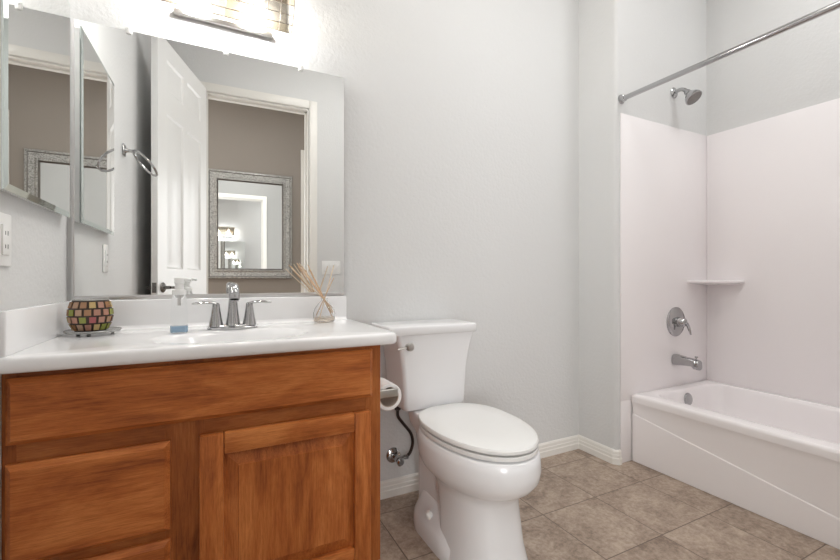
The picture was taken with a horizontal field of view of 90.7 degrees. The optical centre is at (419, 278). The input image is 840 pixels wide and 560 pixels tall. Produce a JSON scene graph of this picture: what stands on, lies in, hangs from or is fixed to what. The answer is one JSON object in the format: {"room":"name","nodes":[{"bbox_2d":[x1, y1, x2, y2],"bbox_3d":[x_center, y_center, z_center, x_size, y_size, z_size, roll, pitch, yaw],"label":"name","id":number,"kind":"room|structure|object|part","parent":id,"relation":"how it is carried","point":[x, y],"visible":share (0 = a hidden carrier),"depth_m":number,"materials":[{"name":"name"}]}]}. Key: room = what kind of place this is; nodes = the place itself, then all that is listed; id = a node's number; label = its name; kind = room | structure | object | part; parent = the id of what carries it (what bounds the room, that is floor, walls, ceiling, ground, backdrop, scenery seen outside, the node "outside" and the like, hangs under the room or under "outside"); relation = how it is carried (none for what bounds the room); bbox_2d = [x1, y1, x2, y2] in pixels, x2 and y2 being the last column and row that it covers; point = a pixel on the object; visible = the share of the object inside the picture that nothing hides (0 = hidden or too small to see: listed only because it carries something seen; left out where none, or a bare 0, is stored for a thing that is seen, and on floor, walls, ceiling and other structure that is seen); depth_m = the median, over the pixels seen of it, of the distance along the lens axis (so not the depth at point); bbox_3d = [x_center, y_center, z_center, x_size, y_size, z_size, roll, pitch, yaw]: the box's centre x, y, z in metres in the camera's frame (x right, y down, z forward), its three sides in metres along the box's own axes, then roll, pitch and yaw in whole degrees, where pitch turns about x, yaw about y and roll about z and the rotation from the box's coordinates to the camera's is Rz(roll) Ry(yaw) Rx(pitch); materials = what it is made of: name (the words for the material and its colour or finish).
{"room":"bathroom","nodes":[
{"label":"bathroom","id":0,"kind":"room"},
{"bbox_2d":[0,190,66,559],"bbox_3d":[-0.726,-0.531,0.392,0.120,3.000,2.067,0,0,-27],"label":"wall","id":1,"kind":"structure","parent":0,"point":[37,273],"depth_m":1.07,"materials":[{"name":"white paint"}]},
{"bbox_2d":[0,212,10,266],"bbox_3d":[-0.919,-0.086,0.918,0.009,0.118,0.075,0,0,-27],"label":"wall outlet","id":2,"kind":"object","parent":1,"relation":"attached to","point":[5,219],"visible":1,"depth_m":0.92,"materials":[{"name":"white plastic"}]},
{"bbox_2d":[1,224,9,254],"bbox_3d":[-0.917,-0.086,0.919,0.004,0.068,0.035,0,0,-27],"label":"receptacle","id":3,"kind":"object","parent":2,"relation":"attached to","point":[5,228],"depth_m":0.91,"materials":[{"name":"white plastic"}]},
{"bbox_2d":[0,0,69,217],"bbox_3d":[-0.993,-0.521,1.081,0.024,0.664,0.470,0,0,-27],"label":"medicine cabinet","id":4,"kind":"object","parent":1,"relation":"attached to","point":[34,34],"visible":1,"depth_m":1.03,"materials":[{"name":"silver metal"}]},
{"bbox_2d":[67,0,578,480],"bbox_3d":[-0.169,-0.531,1.901,2.480,3.000,0.120,0,0,-27],"label":"wall","id":5,"kind":"structure","parent":0,"point":[461,117],"depth_m":2.01,"materials":[{"name":"white paint"}]},
{"bbox_2d":[71,18,343,299],"bbox_3d":[-0.722,-0.392,1.541,0.900,0.924,0.016,0,0,-26],"label":"wall mirror","id":6,"kind":"object","parent":5,"relation":"attached to","point":[216,169],"visible":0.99,"depth_m":1.50,"materials":[{"name":"silver glass"}]},
{"bbox_2d":[70,295,346,329],"bbox_3d":[-0.719,0.122,1.533,0.922,0.102,0.037,0,0,-27],"label":"backsplash","id":7,"kind":"structure","parent":5,"relation":"attached to","point":[130,314],"depth_m":1.51,"materials":[{"name":"white stone"}]},
{"bbox_2d":[161,0,294,38],"bbox_3d":[-0.704,-1.048,1.502,0.471,0.227,0.106,0,0,-27],"label":"vanity light","id":8,"kind":"object","parent":5,"relation":"attached to","point":[272,14],"visible":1,"depth_m":1.56,"materials":[{"name":"glass"},{"name":"metal"},{"name":"brushed nickel"}]},
{"bbox_3d":[-0.610,-1.071,1.554,0.051,0.080,0.051,0,0,-27],"label":"bulb","id":9,"kind":"part","parent":8,"relation":"part of","materials":[{"name":"white glass"}]},
{"bbox_2d":[386,406,413,466],"bbox_3d":[-0.077,0.681,1.820,0.110,0.283,0.106,0,0,-27],"label":"supply valve","id":10,"kind":"object","parent":5,"relation":"attached to","point":[393,454],"visible":0.99,"depth_m":1.82,"materials":[{"name":"silver metal"}]},
{"bbox_3d":[-0.084,0.791,1.789,0.035,0.035,0.018,0,0,-35],"label":"valve handle","id":11,"kind":"part","parent":10,"relation":"part of","materials":[{"name":"silver metal"}]},
{"bbox_2d":[380,434,578,499],"bbox_3d":[0.287,0.931,2.058,1.404,0.075,0.013,0,0,-27],"label":"baseboard","id":12,"kind":"structure","parent":5,"relation":"attached to","point":[401,485],"depth_m":1.90,"materials":[{"name":"white paint"}]},
{"bbox_2d":[380,449,839,559],"bbox_3d":[0.761,1.019,-0.063,4.500,0.100,4.600,0,0,-27],"label":"floor","id":13,"kind":"structure","parent":0,"point":[582,506],"depth_m":1.66,"materials":[{"name":"tile"}]},
{"bbox_2d":[2,345,379,559],"bbox_3d":[-0.628,0.589,1.321,0.894,0.760,0.496,0,0,-27],"label":"sink vanity","id":14,"kind":"object","parent":13,"relation":"on","point":[273,456],"visible":0.87,"depth_m":1.08,"materials":[{"name":"brown wood"}]},
{"bbox_3d":[-0.772,0.524,0.981,0.312,0.225,0.020,0,0,-27],"label":"drawer","id":15,"kind":"part","parent":14,"relation":"part of","materials":[{"name":"brown wood"}]},
{"bbox_3d":[-0.779,0.649,1.000,0.285,0.040,0.018,0,0,-27],"label":"frame rail","id":16,"kind":"part","parent":14,"relation":"part of","materials":[{"name":"brown wood"}]},
{"bbox_3d":[-0.772,0.770,0.981,0.312,0.221,0.020,0,0,-27],"label":"drawer","id":17,"kind":"part","parent":14,"relation":"part of","materials":[{"name":"brown wood"}]},
{"bbox_3d":[-0.541,0.384,1.121,0.820,0.070,0.018,0,0,-27],"label":"frame rail","id":18,"kind":"part","parent":14,"relation":"part of","materials":[{"name":"brown wood"}]},
{"bbox_3d":[-0.541,0.221,1.121,0.820,0.026,0.018,0,0,-27],"label":"frame rail","id":19,"kind":"part","parent":14,"relation":"part of","materials":[{"name":"brown wood"}]},
{"bbox_2d":[0,295,396,373],"bbox_3d":[-0.602,0.182,1.328,0.946,0.222,0.508,0,0,-27],"label":"countertop","id":20,"kind":"structure","parent":14,"relation":"on","point":[32,339],"depth_m":1.21,"materials":[{"name":"white stone"}]},
{"bbox_2d":[63,326,121,335],"bbox_3d":[-1.001,0.163,1.273,0.144,0.016,0.144,0,0,-27],"label":"glass tray","id":21,"kind":"object","parent":20,"relation":"on","point":[111,329],"visible":0.71,"depth_m":1.23,"materials":[{"name":"grey"}]},
{"bbox_2d":[66,298,113,331],"bbox_3d":[-1.004,0.111,1.266,0.114,0.098,0.114,0,0,-27],"label":"candle holder","id":22,"kind":"object","parent":21,"relation":"on","point":[92,314],"visible":0.99,"depth_m":1.23,"materials":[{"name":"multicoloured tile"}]},
{"bbox_2d":[170,277,191,332],"bbox_3d":[-0.756,0.083,1.315,0.060,0.175,0.041,0,0,-27],"label":"soap dispenser","id":23,"kind":"object","parent":20,"relation":"on","point":[178,312],"visible":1,"depth_m":1.30,"materials":[{"name":"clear plastic"}]},
{"bbox_2d":[170,295,187,332],"bbox_3d":[-0.761,0.107,1.313,0.049,0.126,0.038,0,0,-27],"label":"bottle","id":24,"kind":"object","parent":23,"relation":"attached to","point":[179,308],"depth_m":1.30,"materials":[{"name":"clear plastic"}]},
{"bbox_2d":[191,283,270,329],"bbox_3d":[-0.637,0.092,1.413,0.199,0.158,0.162,0,0,12],"label":"faucet","id":25,"kind":"object","parent":20,"relation":"on","point":[232,320],"visible":1,"depth_m":1.40,"materials":[{"name":"silver metal"}]},
{"bbox_3d":[-0.714,0.083,1.380,0.080,0.015,0.022,0,0,-33],"label":"lever","id":26,"kind":"part","parent":25,"relation":"part of","materials":[{"name":"silver metal"}]},
{"bbox_3d":[-0.687,0.121,1.399,0.047,0.080,0.047,0,0,-27],"label":"handle","id":27,"kind":"part","parent":25,"relation":"part of","materials":[{"name":"silver metal"}]},
{"bbox_3d":[-0.622,0.086,1.384,0.048,0.146,0.132,0,0,-27],"label":"spout","id":28,"kind":"part","parent":25,"relation":"part of","materials":[{"name":"silver metal"}]},
{"bbox_3d":[-0.594,0.121,1.446,0.047,0.080,0.047,0,0,-27],"label":"handle","id":29,"kind":"part","parent":25,"relation":"part of","materials":[{"name":"silver metal"}]},
{"bbox_3d":[-0.563,0.083,1.457,0.080,0.015,0.022,0,0,-21],"label":"lever","id":30,"kind":"part","parent":25,"relation":"part of","materials":[{"name":"silver metal"}]},
{"bbox_2d":[291,263,334,322],"bbox_3d":[-0.416,0.055,1.619,0.172,0.231,0.084,0,0,-27],"label":"reed diffuser","id":31,"kind":"object","parent":20,"relation":"on","point":[324,312],"visible":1,"depth_m":1.61,"materials":[{"name":"clear glass"}]},
{"bbox_2d":[313,298,334,322],"bbox_3d":[-0.378,0.123,1.638,0.084,0.094,0.084,0,0,-27],"label":"bottle","id":32,"kind":"object","parent":31,"relation":"attached to","point":[324,312],"depth_m":1.61,"materials":[{"name":"clear glass"}]},
{"bbox_3d":[-0.363,0.642,1.190,0.369,0.361,0.018,0,0,-27],"label":"door","id":33,"kind":"part","parent":14,"relation":"part of","materials":[{"name":"brown wood"}]},
{"bbox_3d":[-0.362,0.438,1.189,0.360,0.057,0.021,0,0,-27],"label":"door rail","id":34,"kind":"part","parent":14,"relation":"part of","materials":[{"name":"brown wood"}]},
{"bbox_3d":[-0.362,0.851,1.189,0.360,0.064,0.021,0,0,-27],"label":"door rail","id":35,"kind":"part","parent":14,"relation":"part of","materials":[{"name":"brown wood"}]},
{"bbox_2d":[380,387,397,398],"bbox_3d":[-0.135,0.381,1.424,0.077,0.047,0.138,0,0,-27],"label":"paper holder","id":36,"kind":"object","parent":14,"relation":"attached to","point":[388,392],"visible":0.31,"depth_m":1.38,"materials":[{"name":"silver metal"}]},
{"bbox_2d":[380,378,400,410],"bbox_3d":[-0.125,0.399,1.440,0.091,0.091,0.098,0,0,-27],"label":"toilet paper","id":37,"kind":"object","parent":36,"relation":"hanging from","point":[389,403],"visible":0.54,"depth_m":1.41,"materials":[{"name":"white paper"}]},
{"bbox_2d":[371,319,540,559],"bbox_3d":[0.134,0.580,1.565,0.416,0.779,0.730,0,0,-27],"label":"toilet","id":38,"kind":"object","parent":13,"relation":"on","point":[476,461],"visible":0.98,"depth_m":1.43,"materials":[{"name":"white ceramic"}]},
{"bbox_3d":[-0.057,0.269,1.625,0.073,0.034,0.030,0,0,-27],"label":"flush lever","id":39,"kind":"part","parent":38,"relation":"part of","materials":[{"name":"silver metal"}]},
{"bbox_3d":[0.017,0.208,1.790,0.410,0.037,0.222,0,0,-27],"label":"tank lid","id":40,"kind":"part","parent":38,"relation":"part of","materials":[{"name":"white ceramic"}]},
{"bbox_3d":[0.027,0.382,1.798,0.366,0.310,0.206,0,0,-27],"label":"tank","id":41,"kind":"part","parent":38,"relation":"part of","materials":[{"name":"white ceramic"}]},
{"bbox_3d":[0.205,0.523,1.483,0.348,0.020,0.500,0,0,-27],"label":"seat lid","id":42,"kind":"part","parent":38,"relation":"part of","materials":[{"name":"white plastic"}]},
{"bbox_3d":[0.208,0.547,1.477,0.348,0.014,0.485,0,0,-27],"label":"seat","id":43,"kind":"part","parent":38,"relation":"part of","materials":[{"name":"white plastic"}]},
{"bbox_2d":[620,98,839,462],"bbox_3d":[1.742,0.051,1.671,0.780,1.835,1.524,0,0,-27],"label":"tub surround","id":44,"kind":"object","parent":13,"relation":"on","point":[737,230],"visible":0.9,"depth_m":2.26,"materials":[{"name":"white plastic"}]},
{"bbox_3d":[1.398,0.051,2.349,0.780,1.835,0.004,0,0,-27],"label":"panel","id":45,"kind":"part","parent":44,"relation":"part of","materials":[{"name":"white plastic"}]},
{"bbox_2d":[666,307,691,335],"bbox_3d":[1.483,0.247,2.349,0.168,0.168,0.073,0,0,-27],"label":"shower valve","id":46,"kind":"object","parent":44,"relation":"attached to","point":[676,321],"visible":1,"depth_m":2.35,"materials":[{"name":"silver metal"}]},
{"bbox_3d":[1.489,0.268,2.346,0.066,0.100,0.062,0,0,-27],"label":"lever handle","id":47,"kind":"part","parent":46,"relation":"part of","materials":[{"name":"silver metal"}]},
{"bbox_2d":[672,354,701,369],"bbox_3d":[1.491,0.463,2.317,0.062,0.075,0.137,0,0,-27],"label":"tub spout","id":48,"kind":"object","parent":44,"relation":"attached to","point":[677,359],"visible":1,"depth_m":2.30,"materials":[{"name":"silver metal"}]},
{"bbox_2d":[687,280,744,284],"bbox_3d":[1.699,0.025,2.388,0.200,0.029,0.200,0,0,-27],"label":"corner shelf","id":49,"kind":"object","parent":44,"relation":"attached to","point":[689,282],"depth_m":2.36,"materials":[{"name":"white plastic"}]},
{"bbox_3d":[2.089,-0.112,1.845,0.004,1.510,1.520,0,0,-27],"label":"long panel","id":50,"kind":"part","parent":44,"relation":"part of","materials":[{"name":"white plastic"}]},
{"bbox_2d":[631,380,839,548],"bbox_3d":[1.776,0.790,1.689,0.695,0.355,1.515,0,0,-27],"label":"bathtub","id":51,"kind":"object","parent":13,"relation":"on","point":[774,457],"visible":1,"depth_m":1.85,"materials":[{"name":"white ceramic"}]},
{"bbox_3d":[1.484,0.667,2.295,0.068,0.068,0.018,0,0,-27],"label":"overflow plate","id":52,"kind":"part","parent":51,"relation":"part of","materials":[{"name":"silver metal"}]},
{"bbox_2d":[632,380,839,461],"bbox_3d":[1.776,0.768,1.689,0.695,0.310,1.515,0,0,-27],"label":"basin","id":53,"kind":"object","parent":51,"relation":"in","point":[702,421],"depth_m":2.01,"materials":[{"name":"white plastic"}]},
{"bbox_2d":[579,0,705,459],"bbox_3d":[1.390,-0.531,2.553,1.011,3.000,0.365,0,0,-27],"label":"wall","id":54,"kind":"structure","parent":0,"point":[626,46],"depth_m":2.28,"materials":[{"name":"white paint"}]},
{"bbox_2d":[579,435,621,464],"bbox_3d":[0.976,0.931,2.269,0.042,0.075,0.260,0,0,-27],"label":"baseboard","id":55,"kind":"structure","parent":54,"relation":"attached to","point":[610,455],"depth_m":2.23,"materials":[{"name":"white paint"}]},
{"bbox_2d":[671,87,701,104],"bbox_3d":[1.490,-1.031,2.316,0.088,0.129,0.146,0,0,-27],"label":"showerhead","id":56,"kind":"object","parent":54,"relation":"attached to","point":[691,96],"visible":1,"depth_m":2.29,"materials":[{"name":"silver metal"}]},
{"bbox_3d":[1.476,-1.054,2.340,0.020,0.051,0.084,0,0,-27],"label":"arm","id":57,"kind":"part","parent":56,"relation":"part of","materials":[{"name":"silver metal"}]},
{"bbox_2d":[618,0,839,103],"bbox_3d":[1.400,-0.940,1.498,0.048,0.048,1.524,0,0,-27],"label":"shower rod","id":58,"kind":"object","parent":54,"relation":"attached to","point":[834,6],"visible":1,"depth_m":1.68,"materials":[{"name":"silver metal"}]},
{"bbox_2d":[706,0,839,135],"bbox_3d":[2.233,-0.531,1.786,0.200,3.000,1.765,0,0,-27],"label":"wall","id":59,"kind":"structure","parent":0,"point":[797,68],"depth_m":2.26,"materials":[{"name":"white paint"}]}
]}

